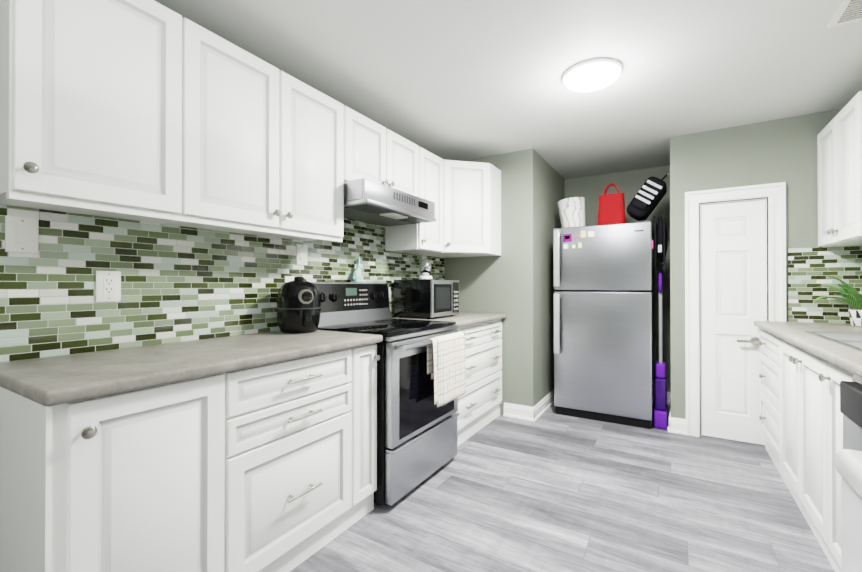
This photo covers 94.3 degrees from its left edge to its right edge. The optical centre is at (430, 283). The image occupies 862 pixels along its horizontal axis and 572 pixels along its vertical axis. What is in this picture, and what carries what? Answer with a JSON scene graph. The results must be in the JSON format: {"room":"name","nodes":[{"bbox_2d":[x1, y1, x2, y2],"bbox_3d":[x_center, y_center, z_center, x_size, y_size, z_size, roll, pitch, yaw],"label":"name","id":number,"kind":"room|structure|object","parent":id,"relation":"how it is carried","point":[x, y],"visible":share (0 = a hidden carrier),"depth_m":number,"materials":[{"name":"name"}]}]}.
{"room":"kitchen","nodes":[
{"label":"kitchen","id":0,"kind":"room"},
{"bbox_2d":[444,148,564,414],"bbox_3d":[0.793,0.009,4.271,0.990,2.360,1.280,0,0,31],"label":"wall","id":1,"kind":"structure","parent":0,"point":[514,282],"depth_m":3.60,"materials":[{"name":"paint"}]},
{"bbox_2d":[432,165,500,257],"bbox_3d":[0.236,-0.639,3.538,0.598,0.770,0.553,0,0,31],"label":"upper cabinet","id":2,"kind":"object","parent":1,"relation":"attached to","point":[496,173],"depth_m":3.52,"materials":[{"name":"white wood"}]},
{"bbox_2d":[503,402,534,421],"bbox_3d":[0.772,1.127,3.517,0.279,0.118,0.022,0,0,31],"label":"baseboard","id":3,"kind":"structure","parent":1,"relation":"attached to","point":[517,411],"depth_m":3.51,"materials":[{"name":"white wood"}]},
{"bbox_2d":[533,389,553,420],"bbox_3d":[1.196,1.129,3.954,0.022,0.118,1.194,0,0,31],"label":"baseboard","id":4,"kind":"structure","parent":1,"relation":"attached to","point":[544,404],"depth_m":3.69,"materials":[{"name":"white wood"}]},
{"bbox_2d":[154,0,861,178],"bbox_3d":[0.407,-1.210,1.430,3.280,0.050,6.550,0,0,31],"label":"ceiling","id":5,"kind":"structure","parent":0,"point":[461,80],"depth_m":2.15,"materials":[{"name":"paint"}]},
{"bbox_2d":[562,58,622,91],"bbox_3d":[0.902,-1.149,2.247,0.316,0.063,0.316,0,0,31],"label":"ceiling light","id":6,"kind":"object","parent":5,"relation":"attached to","point":[592,75],"visible":1,"depth_m":2.18,"materials":[{"name":"white"}]},
{"bbox_2d":[827,0,861,28],"bbox_3d":[1.853,-1.176,1.636,0.260,0.014,0.320,0,0,31],"label":"ceiling vent","id":7,"kind":"object","parent":5,"relation":"in","point":[848,11],"visible":1,"depth_m":1.74,"materials":[{"name":"white metal"}]},
{"bbox_2d":[290,404,834,571],"bbox_3d":[0.407,1.200,1.418,3.280,0.050,6.550,0,0,31],"label":"floor","id":8,"kind":"structure","parent":0,"point":[549,489],"depth_m":2.07,"materials":[{"name":"grey wood"}]},
{"bbox_2d":[0,374,231,571],"bbox_3d":[-1.081,0.736,1.330,0.610,0.876,0.464,0,0,31],"label":"base cabinet","id":9,"kind":"object","parent":8,"relation":"on","point":[141,481],"depth_m":1.13,"materials":[{"name":"white wood"}]},
{"bbox_2d":[0,330,382,409],"bbox_3d":[-0.856,0.281,1.673,0.642,0.038,1.304,0,0,31],"label":"countertop","id":10,"kind":"structure","parent":9,"relation":"on","point":[46,383],"depth_m":1.32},
{"bbox_2d":[276,277,320,332],"bbox_3d":[-0.716,0.113,2.197,0.262,0.302,0.235,0,0,31],"label":"air fryer","id":11,"kind":"object","parent":10,"relation":"on","point":[298,308],"visible":1,"depth_m":2.11,"materials":[{"name":"black plastic"},{"name":"metal"}]},
{"bbox_2d":[232,350,355,571],"bbox_3d":[-0.797,0.739,1.798,0.610,0.876,0.631,0,0,31],"label":"base cabinet","id":12,"kind":"object","parent":8,"relation":"on","point":[255,452],"depth_m":1.61,"materials":[{"name":"white wood"}]},
{"bbox_2d":[356,346,379,521],"bbox_3d":[-0.583,0.741,2.151,0.610,0.876,0.194,0,0,31],"label":"base cabinet","id":13,"kind":"object","parent":8,"relation":"on","point":[367,357],"depth_m":2.00,"materials":[{"name":"white wood"}]},
{"bbox_2d":[312,282,465,505],"bbox_3d":[-0.268,0.586,2.526,0.741,1.190,0.760,0,0,31],"label":"range","id":14,"kind":"object","parent":8,"relation":"on","point":[416,436],"visible":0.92,"depth_m":2.27,"materials":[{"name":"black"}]},
{"bbox_2d":[351,257,363,281],"bbox_3d":[-0.511,-0.098,2.771,0.057,0.177,0.091,0,0,31],"label":"rabbit figurine","id":15,"kind":"object","parent":14,"relation":"on","point":[357,275],"visible":1,"depth_m":2.76,"materials":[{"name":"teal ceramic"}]},
{"bbox_2d":[427,332,465,406],"bbox_3d":[0.102,0.511,2.434,0.059,0.397,0.410,0,0,31],"label":"towel","id":16,"kind":"object","parent":14,"relation":"hanging from","point":[446,362],"visible":1,"depth_m":2.39,"materials":[{"name":"white fabric"}]},
{"bbox_2d":[394,312,505,446],"bbox_3d":[0.145,0.728,3.316,0.648,0.914,1.014,0,0,31],"label":"base cabinet","id":17,"kind":"object","parent":8,"relation":"on","point":[479,401],"visible":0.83,"depth_m":3.19,"materials":[{"name":"white wood"}]},
{"bbox_2d":[394,279,458,318],"bbox_3d":[-0.028,0.119,3.265,0.357,0.300,0.451,0,0,31],"label":"microwave","id":18,"kind":"object","parent":17,"relation":"on","point":[428,298],"visible":1,"depth_m":3.09,"materials":[{"name":"black"}]},
{"bbox_2d":[419,259,431,278],"bbox_3d":[-0.044,-0.117,3.247,0.112,0.170,0.112,0,0,31],"label":"figurine","id":19,"kind":"object","parent":18,"relation":"on","point":[425,267],"visible":0.92,"depth_m":3.21,"materials":[{"name":"white plastic"}]},
{"bbox_2d":[554,220,654,428],"bbox_3d":[1.626,0.337,3.712,0.792,1.700,0.770,0,0,31],"label":"fridge","id":20,"kind":"object","parent":8,"relation":"on","point":[604,324],"visible":1,"depth_m":3.42,"materials":[{"name":"silver metal"}]},
{"bbox_2d":[557,197,584,227],"bbox_3d":[1.325,-0.652,3.777,0.252,0.290,0.252,0,0,31],"label":"bin","id":21,"kind":"object","parent":20,"relation":"on","point":[571,211],"visible":0.85,"depth_m":3.67,"materials":[{"name":"white plastic"}]},
{"bbox_2d":[598,183,625,224],"bbox_3d":[1.627,-0.703,3.606,0.235,0.395,0.100,0,0,31],"label":"bag","id":22,"kind":"object","parent":20,"relation":"on","point":[611,209],"visible":0.98,"depth_m":3.57,"materials":[{"name":"red paper"}]},
{"bbox_2d":[654,273,666,429],"bbox_3d":[1.939,0.547,3.375,0.092,1.276,0.280,0,0,31],"label":"vacuum","id":23,"kind":"object","parent":8,"relation":"on","point":[660,415],"visible":1,"depth_m":3.29,"materials":[{"name":"purple plastic"}]},
{"bbox_2d":[759,330,777,469],"bbox_3d":[2.460,0.742,2.445,0.609,0.876,0.670,0,0,31],"label":"base cabinet","id":24,"kind":"object","parent":8,"relation":"on","point":[768,375],"depth_m":2.61,"materials":[{"name":"white wood"}]},
{"bbox_2d":[778,337,861,547],"bbox_3d":[2.073,0.739,1.807,0.609,0.876,0.823,0,0,31],"label":"base cabinet","id":25,"kind":"object","parent":8,"relation":"on","point":[806,368],"depth_m":1.94,"materials":[{"name":"white wood"}]},
{"bbox_2d":[754,321,861,380],"bbox_3d":[1.897,0.280,1.548,0.639,0.038,2.832,0,0,31],"label":"countertop","id":26,"kind":"structure","parent":25,"relation":"on","point":[816,339],"depth_m":1.96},
{"bbox_2d":[815,276,861,326],"bbox_3d":[2.615,0.106,2.528,0.303,0.318,0.308,0,0,31],"label":"plant","id":27,"kind":"object","parent":26,"relation":"on","point":[852,296],"visible":1,"depth_m":2.49,"materials":[{"name":"green plant"}]},
{"bbox_2d":[822,361,861,571],"bbox_3d":[1.790,0.736,1.340,0.609,0.876,0.269,0,0,31],"label":"base cabinet","id":28,"kind":"object","parent":8,"relation":"on","point":[832,418],"depth_m":1.57,"materials":[{"name":"white wood"}]},
{"bbox_2d":[835,449,861,571],"bbox_3d":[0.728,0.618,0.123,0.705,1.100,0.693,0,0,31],"label":"trash can","id":29,"kind":"object","parent":8,"relation":"on","point":[848,463],"visible":1,"depth_m":0.55,"materials":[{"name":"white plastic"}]},
{"bbox_2d":[840,381,861,450],"bbox_3d":[1.539,0.754,0.980,0.626,0.838,0.588,0,0,31],"label":"dishwasher","id":30,"kind":"object","parent":8,"relation":"on","point":[851,401],"visible":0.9,"depth_m":1.31,"materials":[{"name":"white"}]},
{"bbox_2d":[564,165,670,391],"bbox_3d":[1.958,0.009,4.255,1.020,2.360,0.100,0,0,31],"label":"wall","id":31,"kind":"structure","parent":0,"point":[591,189],"depth_m":4.06,"materials":[{"name":"paint"}]},
{"bbox_2d":[667,392,670,403],"bbox_3d":[1.927,1.130,4.197,1.020,0.118,0.022,0,0,31],"label":"baseboard","id":32,"kind":"structure","parent":31,"relation":"attached to","point":[668,395],"depth_m":3.94,"materials":[{"name":"white"}]},
{"bbox_2d":[670,109,841,432],"bbox_3d":[2.712,0.004,3.289,1.270,2.360,0.970,0,0,31],"label":"wall","id":33,"kind":"structure","parent":0,"point":[776,151],"depth_m":2.98,"materials":[{"name":"paint"}]},
{"bbox_2d":[627,174,669,271],"bbox_3d":[1.859,-0.510,3.423,0.317,0.830,0.330,0,0,31],"label":"backpack","id":34,"kind":"object","parent":33,"relation":"hanging from","point":[647,198],"visible":0.98,"depth_m":3.30,"materials":[{"name":"black fabric"}]},
{"bbox_2d":[668,393,670,431],"bbox_3d":[2.130,1.127,3.570,0.022,0.118,0.884,0,0,31],"label":"baseboard","id":35,"kind":"structure","parent":33,"relation":"attached to","point":[669,410],"depth_m":3.44,"materials":[{"name":"white wood"}]},
{"bbox_2d":[669,417,685,434],"bbox_3d":[1.951,1.125,3.165,0.119,0.118,0.022,0,0,31],"label":"baseboard","id":36,"kind":"structure","parent":33,"relation":"attached to","point":[678,425],"depth_m":3.16,"materials":[{"name":"white wood"}]},
{"bbox_2d":[701,200,765,444],"bbox_3d":[2.265,0.282,3.003,0.390,1.789,0.091,0,0,31],"label":"door","id":37,"kind":"structure","parent":33,"relation":"in","point":[733,288],"depth_m":3.01,"materials":[{"name":"white wood"}]},
{"bbox_2d":[685,182,785,436],"bbox_3d":[2.288,0.233,3.041,0.600,1.900,0.163,0,0,31],"label":"door frame","id":38,"kind":"structure","parent":33,"relation":"attached to","point":[775,193],"depth_m":3.09,"materials":[{"name":"white wood"}]},
{"bbox_3d":[-1.272,-0.004,1.722,0.100,2.360,5.320,0,0,31],"label":"wall","id":39,"kind":"structure","parent":0,"visible":0},
{"bbox_2d":[0,204,443,361],"bbox_3d":[-0.671,-0.116,2.608,0.009,0.806,3.081,0,0,31],"label":"backsplash","id":40,"kind":"structure","parent":39,"relation":"attached to","point":[181,283],"depth_m":1.73,"materials":[{"name":"tile"}]},
{"bbox_2d":[5,215,38,252],"bbox_3d":[-1.407,-0.168,1.377,0.010,0.122,0.082,0,0,31],"label":"light switch","id":41,"kind":"object","parent":40,"relation":"attached to","point":[21,234],"visible":1,"depth_m":1.37,"materials":[{"name":"white plastic"}]},
{"bbox_2d":[0,0,187,223],"bbox_3d":[-1.210,-0.650,1.421,0.318,0.770,0.468,0,0,31],"label":"upper cabinet","id":42,"kind":"object","parent":40,"relation":"attached to","point":[152,111],"depth_m":1.31,"materials":[{"name":"white wood"}]},
{"bbox_2d":[96,271,120,301],"bbox_3d":[-1.280,0.011,1.588,0.008,0.122,0.082,0,0,31],"label":"electrical outlet","id":43,"kind":"object","parent":40,"relation":"attached to","point":[108,286],"visible":1,"depth_m":1.58,"materials":[{"name":"white plastic"}]},
{"bbox_2d":[168,19,347,240],"bbox_3d":[-0.860,-0.647,1.998,0.318,0.770,0.882,0,0,31],"label":"upper cabinet","id":44,"kind":"object","parent":40,"relation":"attached to","point":[268,149],"depth_m":1.83,"materials":[{"name":"white wood"}]},
{"bbox_2d":[285,276,295,282],"bbox_3d":[-0.822,0.018,2.344,0.008,0.122,0.082,0,0,31],"label":"electrical outlet","id":45,"kind":"object","parent":40,"relation":"attached to","point":[289,278],"visible":0.25,"depth_m":2.33,"materials":[{"name":"white plastic"}]},
{"bbox_2d":[296,244,307,264],"bbox_3d":[-0.778,-0.175,2.415,0.010,0.122,0.082,0,0,31],"label":"light switch","id":46,"kind":"object","parent":40,"relation":"attached to","point":[301,254],"visible":1,"depth_m":2.41,"materials":[{"name":"white plastic"}]},
{"bbox_2d":[348,107,423,196],"bbox_3d":[-0.427,-0.810,2.713,0.318,0.438,0.787,0,0,31],"label":"upper cabinet","id":47,"kind":"object","parent":40,"relation":"attached to","point":[376,153],"depth_m":2.59,"materials":[{"name":"white wood"}]},
{"bbox_2d":[344,178,436,225],"bbox_3d":[-0.356,-0.510,2.668,0.468,0.153,0.771,0,0,31],"label":"range hood","id":48,"kind":"object","parent":47,"relation":"attached to","point":[369,201],"visible":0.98,"depth_m":2.49,"materials":[{"name":"silver metal"}]},
{"bbox_2d":[385,149,443,255],"bbox_3d":[-0.125,-0.641,3.211,0.318,0.770,0.380,0,0,31],"label":"upper cabinet","id":49,"kind":"object","parent":39,"relation":"attached to","point":[426,239],"depth_m":3.11,"materials":[{"name":"white wood"}]},
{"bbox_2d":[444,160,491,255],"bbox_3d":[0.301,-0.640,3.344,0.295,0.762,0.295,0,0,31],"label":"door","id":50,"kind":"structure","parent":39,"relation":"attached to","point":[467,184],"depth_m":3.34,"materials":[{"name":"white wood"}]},
{"bbox_3d":[1.515,-0.011,0.185,0.100,2.360,5.580,0,0,31],"label":"wall","id":51,"kind":"structure","parent":0,"visible":0},
{"bbox_2d":[788,246,861,323],"bbox_3d":[1.991,0.013,1.505,0.455,0.536,2.830,0,0,31],"label":"backsplash","id":52,"kind":"structure","parent":51,"relation":"attached to","point":[810,270],"depth_m":2.74,"materials":[{"name":"tile"}]},
{"bbox_2d":[817,91,861,246],"bbox_3d":[2.586,-0.640,2.374,0.331,0.780,0.728,0,0,31],"label":"upper cabinet","id":53,"kind":"object","parent":52,"relation":"attached to","point":[839,155],"visible":1,"depth_m":2.38,"materials":[{"name":"white wood"}]}
]}

